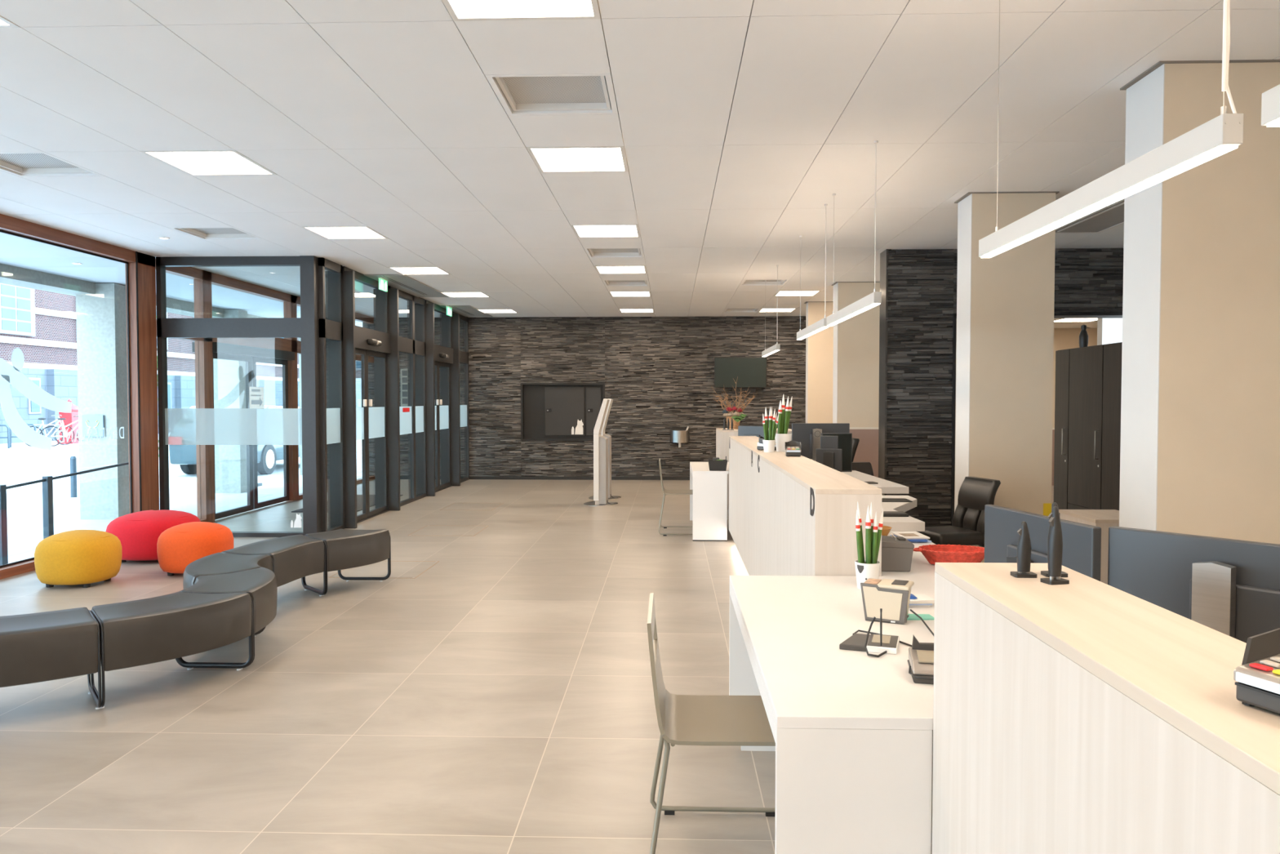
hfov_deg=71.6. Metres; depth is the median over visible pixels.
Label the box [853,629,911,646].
cable
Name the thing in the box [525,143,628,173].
recessed light
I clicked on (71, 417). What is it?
post box
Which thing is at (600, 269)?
recessed light
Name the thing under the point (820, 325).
pendant light
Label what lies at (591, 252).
ceiling vent
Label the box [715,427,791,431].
countertop
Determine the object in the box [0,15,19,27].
recessed light
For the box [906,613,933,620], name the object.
pad
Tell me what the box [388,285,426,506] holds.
window
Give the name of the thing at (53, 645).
bench
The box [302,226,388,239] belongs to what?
recessed light
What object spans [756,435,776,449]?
payment terminal
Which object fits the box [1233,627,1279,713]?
payment terminal
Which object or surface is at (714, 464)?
desk tray
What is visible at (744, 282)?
ceiling vent
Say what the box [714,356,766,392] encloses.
wall screen
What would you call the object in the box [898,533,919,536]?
picture
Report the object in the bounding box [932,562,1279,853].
countertop
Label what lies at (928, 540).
brochure
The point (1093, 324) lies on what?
ceiling
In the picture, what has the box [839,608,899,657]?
pad
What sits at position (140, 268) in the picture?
window
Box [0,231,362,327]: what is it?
canopy slab
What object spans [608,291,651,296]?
recessed light
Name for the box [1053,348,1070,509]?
tall cabinet
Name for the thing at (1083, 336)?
bird figurine
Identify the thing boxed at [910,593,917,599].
leaflet
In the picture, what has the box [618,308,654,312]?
recessed light
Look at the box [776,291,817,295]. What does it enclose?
diffuser
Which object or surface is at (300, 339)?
column
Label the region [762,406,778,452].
plant
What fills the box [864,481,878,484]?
notebook
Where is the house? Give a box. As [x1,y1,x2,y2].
[355,360,361,407]
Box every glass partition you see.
[155,255,321,537]
[318,257,460,532]
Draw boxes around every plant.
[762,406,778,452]
[774,395,791,451]
[854,501,883,589]
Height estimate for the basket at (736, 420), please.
0.165 m
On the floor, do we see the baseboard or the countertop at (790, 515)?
the countertop at (790, 515)
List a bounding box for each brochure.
[889,534,931,542]
[890,531,929,538]
[893,533,927,542]
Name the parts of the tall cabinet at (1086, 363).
drawer, bar handle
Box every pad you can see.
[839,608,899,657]
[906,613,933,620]
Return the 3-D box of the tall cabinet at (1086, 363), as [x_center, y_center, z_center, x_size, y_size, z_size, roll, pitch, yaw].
[4.547,0.218,8.644,0.506,2.000,0.690,0,2,2]
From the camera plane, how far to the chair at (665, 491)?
9.75 m
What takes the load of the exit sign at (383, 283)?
hanging from the ceiling at (737, 122)
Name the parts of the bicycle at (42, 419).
bike frame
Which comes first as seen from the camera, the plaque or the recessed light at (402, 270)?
the recessed light at (402, 270)
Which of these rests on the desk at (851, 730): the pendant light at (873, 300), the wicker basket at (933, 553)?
the wicker basket at (933, 553)
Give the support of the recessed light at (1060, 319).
in the ceiling at (1093, 324)
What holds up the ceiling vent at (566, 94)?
in the ceiling at (737, 122)
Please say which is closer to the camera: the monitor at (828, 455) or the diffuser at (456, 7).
the diffuser at (456, 7)
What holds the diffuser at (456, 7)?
attached to the recessed light at (459, 10)
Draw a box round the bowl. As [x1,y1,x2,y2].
[881,525,892,535]
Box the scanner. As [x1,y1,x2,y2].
[860,577,914,624]
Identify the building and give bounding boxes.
[0,283,299,444]
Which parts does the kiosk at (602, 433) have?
plate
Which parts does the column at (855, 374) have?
shadow trim, rail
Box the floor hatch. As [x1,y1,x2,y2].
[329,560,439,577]
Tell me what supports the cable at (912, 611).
on the desk at (851, 730)
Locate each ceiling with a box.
[0,0,1279,317]
[1053,318,1097,328]
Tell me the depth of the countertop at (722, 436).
10.98 m
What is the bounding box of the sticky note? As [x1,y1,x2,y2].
[1043,502,1051,515]
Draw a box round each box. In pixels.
[57,399,79,444]
[881,534,914,571]
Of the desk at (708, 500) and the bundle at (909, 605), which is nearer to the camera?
the bundle at (909, 605)
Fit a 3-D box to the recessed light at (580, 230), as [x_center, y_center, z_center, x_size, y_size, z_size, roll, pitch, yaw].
[-0.302,-1.796,8.085,0.596,0.030,0.596,0,2,2]
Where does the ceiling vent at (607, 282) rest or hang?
in the ceiling at (737, 122)
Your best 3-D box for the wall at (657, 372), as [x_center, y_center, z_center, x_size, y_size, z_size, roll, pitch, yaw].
[-0.706,-0.555,16.543,8.950,3.067,0.243,0,2,2]
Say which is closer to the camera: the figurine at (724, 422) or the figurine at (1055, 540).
the figurine at (1055, 540)
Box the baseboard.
[374,475,689,479]
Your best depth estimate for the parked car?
18.41 m
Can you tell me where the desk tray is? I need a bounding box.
[707,456,727,471]
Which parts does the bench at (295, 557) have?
leg frame, leg frame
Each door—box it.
[191,342,294,519]
[342,266,391,523]
[425,299,453,492]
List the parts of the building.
pane, pane, pane, pane, pane, pane, pane, pane, pane, pane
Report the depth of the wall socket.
16.41 m
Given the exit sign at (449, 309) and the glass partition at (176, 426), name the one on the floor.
the glass partition at (176, 426)
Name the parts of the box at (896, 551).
lid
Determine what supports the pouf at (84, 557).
on the floor
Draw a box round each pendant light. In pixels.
[761,265,780,356]
[796,204,828,339]
[826,140,881,326]
[978,0,1243,257]
[1261,84,1279,127]
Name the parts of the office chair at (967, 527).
seat, backrest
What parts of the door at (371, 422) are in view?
pull handle, transom frame, pull handle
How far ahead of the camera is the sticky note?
6.62 m
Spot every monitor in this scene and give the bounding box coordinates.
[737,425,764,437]
[791,422,849,461]
[816,435,842,471]
[821,432,852,471]
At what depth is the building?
34.27 m
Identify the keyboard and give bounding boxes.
[881,511,908,516]
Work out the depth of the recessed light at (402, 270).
10.58 m
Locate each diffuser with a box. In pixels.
[392,267,446,273]
[448,0,593,16]
[620,309,653,311]
[762,350,778,356]
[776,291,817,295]
[797,326,828,339]
[826,302,879,326]
[980,145,1237,257]
[1266,118,1279,127]
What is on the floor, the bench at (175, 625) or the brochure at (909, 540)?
the bench at (175, 625)
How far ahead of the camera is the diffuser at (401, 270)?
10.58 m
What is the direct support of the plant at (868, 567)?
on the desk at (851, 730)
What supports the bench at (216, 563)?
on the floor
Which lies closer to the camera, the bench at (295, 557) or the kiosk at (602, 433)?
the bench at (295, 557)
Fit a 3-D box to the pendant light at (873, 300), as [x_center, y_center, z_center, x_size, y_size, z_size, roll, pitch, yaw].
[1.427,-1.234,6.004,0.045,0.971,1.591,0,2,2]
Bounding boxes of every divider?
[984,504,1101,581]
[1107,525,1279,643]
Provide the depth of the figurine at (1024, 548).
1.88 m
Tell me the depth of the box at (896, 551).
3.82 m
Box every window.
[0,213,159,579]
[155,258,374,522]
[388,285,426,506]
[452,311,469,482]
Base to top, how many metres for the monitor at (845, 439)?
0.410 m
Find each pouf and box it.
[34,529,122,587]
[105,509,200,562]
[156,521,234,575]
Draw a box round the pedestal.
[1058,509,1119,584]
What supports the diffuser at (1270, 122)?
attached to the pendant light at (1270, 100)
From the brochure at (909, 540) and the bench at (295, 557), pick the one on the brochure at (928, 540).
the brochure at (909, 540)
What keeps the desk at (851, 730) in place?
on the floor
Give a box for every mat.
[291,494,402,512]
[881,497,912,502]
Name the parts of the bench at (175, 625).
leg frame, upholstered seat, leg frame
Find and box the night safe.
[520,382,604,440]
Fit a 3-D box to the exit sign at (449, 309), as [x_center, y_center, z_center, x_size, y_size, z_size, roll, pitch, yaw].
[-3.121,-1.899,14.515,0.036,0.156,0.280,0,2,2]
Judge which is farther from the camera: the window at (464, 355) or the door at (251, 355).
the window at (464, 355)
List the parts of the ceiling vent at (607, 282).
frame, perforated plate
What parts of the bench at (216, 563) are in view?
leg frame, leg frame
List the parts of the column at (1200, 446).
shadow trim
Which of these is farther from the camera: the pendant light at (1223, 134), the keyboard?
the keyboard
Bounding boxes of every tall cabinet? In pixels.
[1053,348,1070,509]
[1067,344,1103,509]
[1101,342,1122,510]
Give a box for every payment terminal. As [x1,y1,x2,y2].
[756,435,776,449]
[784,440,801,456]
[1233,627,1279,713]
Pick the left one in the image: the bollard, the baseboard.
the bollard
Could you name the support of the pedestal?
on the floor
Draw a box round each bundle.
[908,604,930,606]
[909,593,934,602]
[909,601,933,604]
[909,603,932,604]
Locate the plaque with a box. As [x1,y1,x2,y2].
[81,415,104,436]
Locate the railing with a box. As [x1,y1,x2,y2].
[0,462,128,565]
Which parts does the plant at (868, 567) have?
plant stem, plant stem, pot, plant stem, plant stem, plant stem, plant stem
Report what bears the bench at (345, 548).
on the floor
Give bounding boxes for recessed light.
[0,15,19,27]
[139,150,276,175]
[157,236,169,239]
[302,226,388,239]
[386,266,450,274]
[441,0,600,21]
[442,292,490,297]
[479,309,517,312]
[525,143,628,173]
[570,224,640,237]
[594,265,647,273]
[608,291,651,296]
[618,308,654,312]
[758,308,795,311]
[773,290,821,296]
[1053,318,1097,321]
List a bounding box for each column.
[75,283,129,519]
[212,309,247,493]
[298,337,302,475]
[804,301,833,459]
[831,281,879,477]
[954,191,1059,562]
[1119,59,1279,544]
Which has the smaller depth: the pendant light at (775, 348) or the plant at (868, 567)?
the plant at (868, 567)
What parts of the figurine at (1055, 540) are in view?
plate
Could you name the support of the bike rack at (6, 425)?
on the street
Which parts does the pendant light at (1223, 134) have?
twisted cord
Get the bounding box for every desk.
[689,462,728,541]
[728,531,935,853]
[841,470,908,493]
[881,495,924,531]
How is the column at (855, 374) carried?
on the floor
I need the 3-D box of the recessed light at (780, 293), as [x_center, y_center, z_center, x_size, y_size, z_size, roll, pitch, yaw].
[2.261,-1.939,12.797,0.596,0.030,0.596,0,2,2]
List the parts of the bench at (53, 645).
leg frame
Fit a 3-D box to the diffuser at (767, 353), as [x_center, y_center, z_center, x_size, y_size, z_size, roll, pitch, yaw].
[1.593,-0.896,10.845,0.036,0.007,1.546,0,2,2]
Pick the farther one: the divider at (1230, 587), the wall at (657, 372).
the wall at (657, 372)
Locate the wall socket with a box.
[657,460,665,465]
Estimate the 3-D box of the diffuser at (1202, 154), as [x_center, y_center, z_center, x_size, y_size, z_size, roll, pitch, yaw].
[1.312,-0.635,2.686,0.036,0.007,1.501,0,2,2]
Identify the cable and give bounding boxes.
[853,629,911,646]
[910,608,933,635]
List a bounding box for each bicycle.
[24,414,74,446]
[40,414,78,446]
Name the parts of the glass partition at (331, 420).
projecting post, projecting post, projecting post, projecting post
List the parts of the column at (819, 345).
shadow trim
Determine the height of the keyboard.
0.019 m
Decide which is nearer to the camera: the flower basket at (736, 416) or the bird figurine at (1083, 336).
the bird figurine at (1083, 336)
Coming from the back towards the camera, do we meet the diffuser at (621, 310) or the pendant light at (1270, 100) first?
the diffuser at (621, 310)
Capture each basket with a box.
[711,376,756,429]
[725,416,740,429]
[913,544,984,564]
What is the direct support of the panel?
attached to the wall at (657, 372)
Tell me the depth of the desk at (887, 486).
7.27 m
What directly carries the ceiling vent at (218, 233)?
in the ceiling at (737, 122)
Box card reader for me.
[906,635,933,684]
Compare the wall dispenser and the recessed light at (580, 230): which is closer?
the recessed light at (580, 230)
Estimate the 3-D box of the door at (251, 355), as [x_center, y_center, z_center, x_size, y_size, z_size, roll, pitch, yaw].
[-5.225,0.023,11.873,0.300,2.166,2.240,0,2,2]
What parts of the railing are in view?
railing post, railing post, handrail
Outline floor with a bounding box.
[0,479,1053,853]
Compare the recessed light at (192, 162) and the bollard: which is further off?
the bollard
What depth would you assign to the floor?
4.28 m
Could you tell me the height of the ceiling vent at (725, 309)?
0.057 m
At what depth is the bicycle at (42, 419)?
30.56 m
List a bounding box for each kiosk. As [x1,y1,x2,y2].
[583,398,617,506]
[588,398,620,499]
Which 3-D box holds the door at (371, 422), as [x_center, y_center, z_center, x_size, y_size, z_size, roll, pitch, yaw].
[-3.394,-0.363,11.042,0.255,3.017,1.590,0,2,2]
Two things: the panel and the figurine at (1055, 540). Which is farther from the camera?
the panel
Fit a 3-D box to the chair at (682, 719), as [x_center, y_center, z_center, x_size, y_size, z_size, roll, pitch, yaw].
[0.274,0.987,2.873,0.496,0.812,0.588,0,2,2]
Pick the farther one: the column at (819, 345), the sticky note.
the column at (819, 345)
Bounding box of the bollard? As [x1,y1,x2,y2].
[69,456,77,497]
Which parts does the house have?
pane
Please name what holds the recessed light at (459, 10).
in the ceiling at (737, 122)
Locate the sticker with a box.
[402,407,409,412]
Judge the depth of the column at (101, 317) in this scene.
11.56 m
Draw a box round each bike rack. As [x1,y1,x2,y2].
[0,424,9,448]
[8,423,35,447]
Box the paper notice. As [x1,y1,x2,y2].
[248,386,264,408]
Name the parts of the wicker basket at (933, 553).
handle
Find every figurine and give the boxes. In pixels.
[722,417,726,430]
[726,417,730,430]
[730,417,733,430]
[1010,520,1037,577]
[1040,502,1067,577]
[1040,506,1069,584]
[1079,324,1090,347]
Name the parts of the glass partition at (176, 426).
corner post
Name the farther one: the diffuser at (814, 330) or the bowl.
the diffuser at (814, 330)
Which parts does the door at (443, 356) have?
transom frame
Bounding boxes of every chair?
[647,592,775,853]
[658,458,693,535]
[851,462,873,475]
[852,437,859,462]
[917,476,1000,546]
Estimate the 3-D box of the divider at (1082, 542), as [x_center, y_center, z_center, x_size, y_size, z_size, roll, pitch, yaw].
[1.094,0.457,2.534,0.190,0.413,0.510,0,2,-9]
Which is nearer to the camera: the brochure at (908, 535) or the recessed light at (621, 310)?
the brochure at (908, 535)
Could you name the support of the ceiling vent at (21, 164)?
in the ceiling at (737, 122)
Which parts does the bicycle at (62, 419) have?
bike frame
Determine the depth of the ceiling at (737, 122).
4.98 m
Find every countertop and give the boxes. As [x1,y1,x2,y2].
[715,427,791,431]
[715,427,791,519]
[728,435,881,576]
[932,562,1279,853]
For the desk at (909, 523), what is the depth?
5.12 m
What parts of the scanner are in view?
panel, lid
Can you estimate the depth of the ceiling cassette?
7.50 m
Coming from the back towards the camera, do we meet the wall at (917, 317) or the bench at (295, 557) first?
the wall at (917, 317)
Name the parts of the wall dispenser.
wall plate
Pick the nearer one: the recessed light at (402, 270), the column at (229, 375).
the recessed light at (402, 270)
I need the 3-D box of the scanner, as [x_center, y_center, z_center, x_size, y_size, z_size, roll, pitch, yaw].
[0.836,0.585,3.002,0.158,0.128,0.116,1,2,26]
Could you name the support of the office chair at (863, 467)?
on the floor
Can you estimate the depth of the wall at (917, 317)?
9.07 m
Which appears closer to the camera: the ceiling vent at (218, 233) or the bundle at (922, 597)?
the bundle at (922, 597)
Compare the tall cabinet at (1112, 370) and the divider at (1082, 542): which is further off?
the tall cabinet at (1112, 370)
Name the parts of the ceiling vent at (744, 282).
perforated plate, frame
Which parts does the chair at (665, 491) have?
backrest, sled leg, sled leg, seat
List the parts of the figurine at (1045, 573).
plate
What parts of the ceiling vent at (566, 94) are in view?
frame, perforated plate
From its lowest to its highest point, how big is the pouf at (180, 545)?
0.430 m
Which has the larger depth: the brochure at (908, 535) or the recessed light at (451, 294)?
the recessed light at (451, 294)
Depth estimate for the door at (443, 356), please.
14.63 m
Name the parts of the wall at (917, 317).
jamb panel, opening trim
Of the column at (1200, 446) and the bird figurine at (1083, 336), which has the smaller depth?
the column at (1200, 446)
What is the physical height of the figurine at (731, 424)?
0.148 m
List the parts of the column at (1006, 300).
shadow trim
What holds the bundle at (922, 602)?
on the bundle at (916, 603)
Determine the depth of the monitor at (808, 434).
8.04 m
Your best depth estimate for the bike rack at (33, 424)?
29.22 m
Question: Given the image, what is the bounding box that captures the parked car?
[168,404,300,474]
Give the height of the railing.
0.878 m
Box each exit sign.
[377,277,387,291]
[445,305,452,316]
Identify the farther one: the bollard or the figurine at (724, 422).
the bollard
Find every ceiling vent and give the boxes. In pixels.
[0,151,105,177]
[169,226,263,239]
[364,274,450,297]
[440,305,492,316]
[484,66,617,115]
[583,247,644,257]
[602,278,649,286]
[723,308,760,311]
[738,279,789,285]
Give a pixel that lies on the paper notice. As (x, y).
(255, 393)
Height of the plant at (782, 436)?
0.420 m
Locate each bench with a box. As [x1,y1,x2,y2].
[0,607,101,709]
[90,591,253,708]
[178,567,277,669]
[182,552,273,589]
[220,534,325,595]
[303,528,391,595]
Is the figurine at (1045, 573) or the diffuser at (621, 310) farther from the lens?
the diffuser at (621, 310)
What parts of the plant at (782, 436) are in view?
plant stem, plant stem, pot, plant stem, plant stem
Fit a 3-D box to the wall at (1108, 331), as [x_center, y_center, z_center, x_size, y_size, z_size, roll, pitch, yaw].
[6.449,-0.287,12.933,6.000,2.750,5.100,0,2,2]
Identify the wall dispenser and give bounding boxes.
[670,426,689,447]
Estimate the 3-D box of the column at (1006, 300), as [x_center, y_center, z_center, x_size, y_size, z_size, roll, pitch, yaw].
[2.767,-0.235,6.766,0.660,3.020,0.337,0,2,2]
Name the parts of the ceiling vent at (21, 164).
perforated plate, frame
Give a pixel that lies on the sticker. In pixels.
(406, 409)
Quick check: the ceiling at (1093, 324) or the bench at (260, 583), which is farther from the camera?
the ceiling at (1093, 324)
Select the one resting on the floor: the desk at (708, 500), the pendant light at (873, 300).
the desk at (708, 500)
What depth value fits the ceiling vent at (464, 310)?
15.28 m
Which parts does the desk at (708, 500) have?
panel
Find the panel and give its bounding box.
[400,368,408,406]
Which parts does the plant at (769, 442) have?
plant stem, plant stem, pot, plant stem, plant stem, plant stem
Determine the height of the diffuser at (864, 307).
0.007 m
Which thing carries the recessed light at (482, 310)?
in the ceiling at (737, 122)
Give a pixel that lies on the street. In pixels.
(20, 463)
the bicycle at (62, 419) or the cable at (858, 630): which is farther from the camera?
the bicycle at (62, 419)
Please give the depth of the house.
66.70 m
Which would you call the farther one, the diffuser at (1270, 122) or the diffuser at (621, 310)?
the diffuser at (621, 310)
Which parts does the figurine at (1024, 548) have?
plate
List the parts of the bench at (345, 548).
leg frame, upholstered seat, leg frame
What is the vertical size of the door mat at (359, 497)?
0.012 m
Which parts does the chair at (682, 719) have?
backrest, sled leg, sled leg, seat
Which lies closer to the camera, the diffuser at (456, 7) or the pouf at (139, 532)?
the diffuser at (456, 7)
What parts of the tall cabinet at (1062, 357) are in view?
bar handle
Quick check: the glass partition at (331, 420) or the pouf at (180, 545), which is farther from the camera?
the glass partition at (331, 420)
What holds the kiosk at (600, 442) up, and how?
on the floor
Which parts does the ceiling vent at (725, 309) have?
perforated plate, frame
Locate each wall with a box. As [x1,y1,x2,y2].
[362,314,805,476]
[878,248,1123,526]
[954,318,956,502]
[1051,318,1122,485]
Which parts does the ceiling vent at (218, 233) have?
frame, perforated plate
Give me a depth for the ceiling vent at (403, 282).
11.86 m
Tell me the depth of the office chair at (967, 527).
6.28 m
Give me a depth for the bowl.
4.64 m
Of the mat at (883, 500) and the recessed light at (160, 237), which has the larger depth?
the recessed light at (160, 237)
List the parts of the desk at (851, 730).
panel, panel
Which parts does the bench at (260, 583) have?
leg frame, upholstered seat, leg frame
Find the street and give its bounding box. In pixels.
[0,440,362,563]
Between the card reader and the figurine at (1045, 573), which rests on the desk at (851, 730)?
the card reader
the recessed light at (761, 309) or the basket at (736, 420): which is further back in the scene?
the recessed light at (761, 309)
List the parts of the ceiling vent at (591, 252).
frame, perforated plate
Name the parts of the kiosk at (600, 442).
plate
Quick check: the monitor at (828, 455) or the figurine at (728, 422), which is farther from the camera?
the figurine at (728, 422)

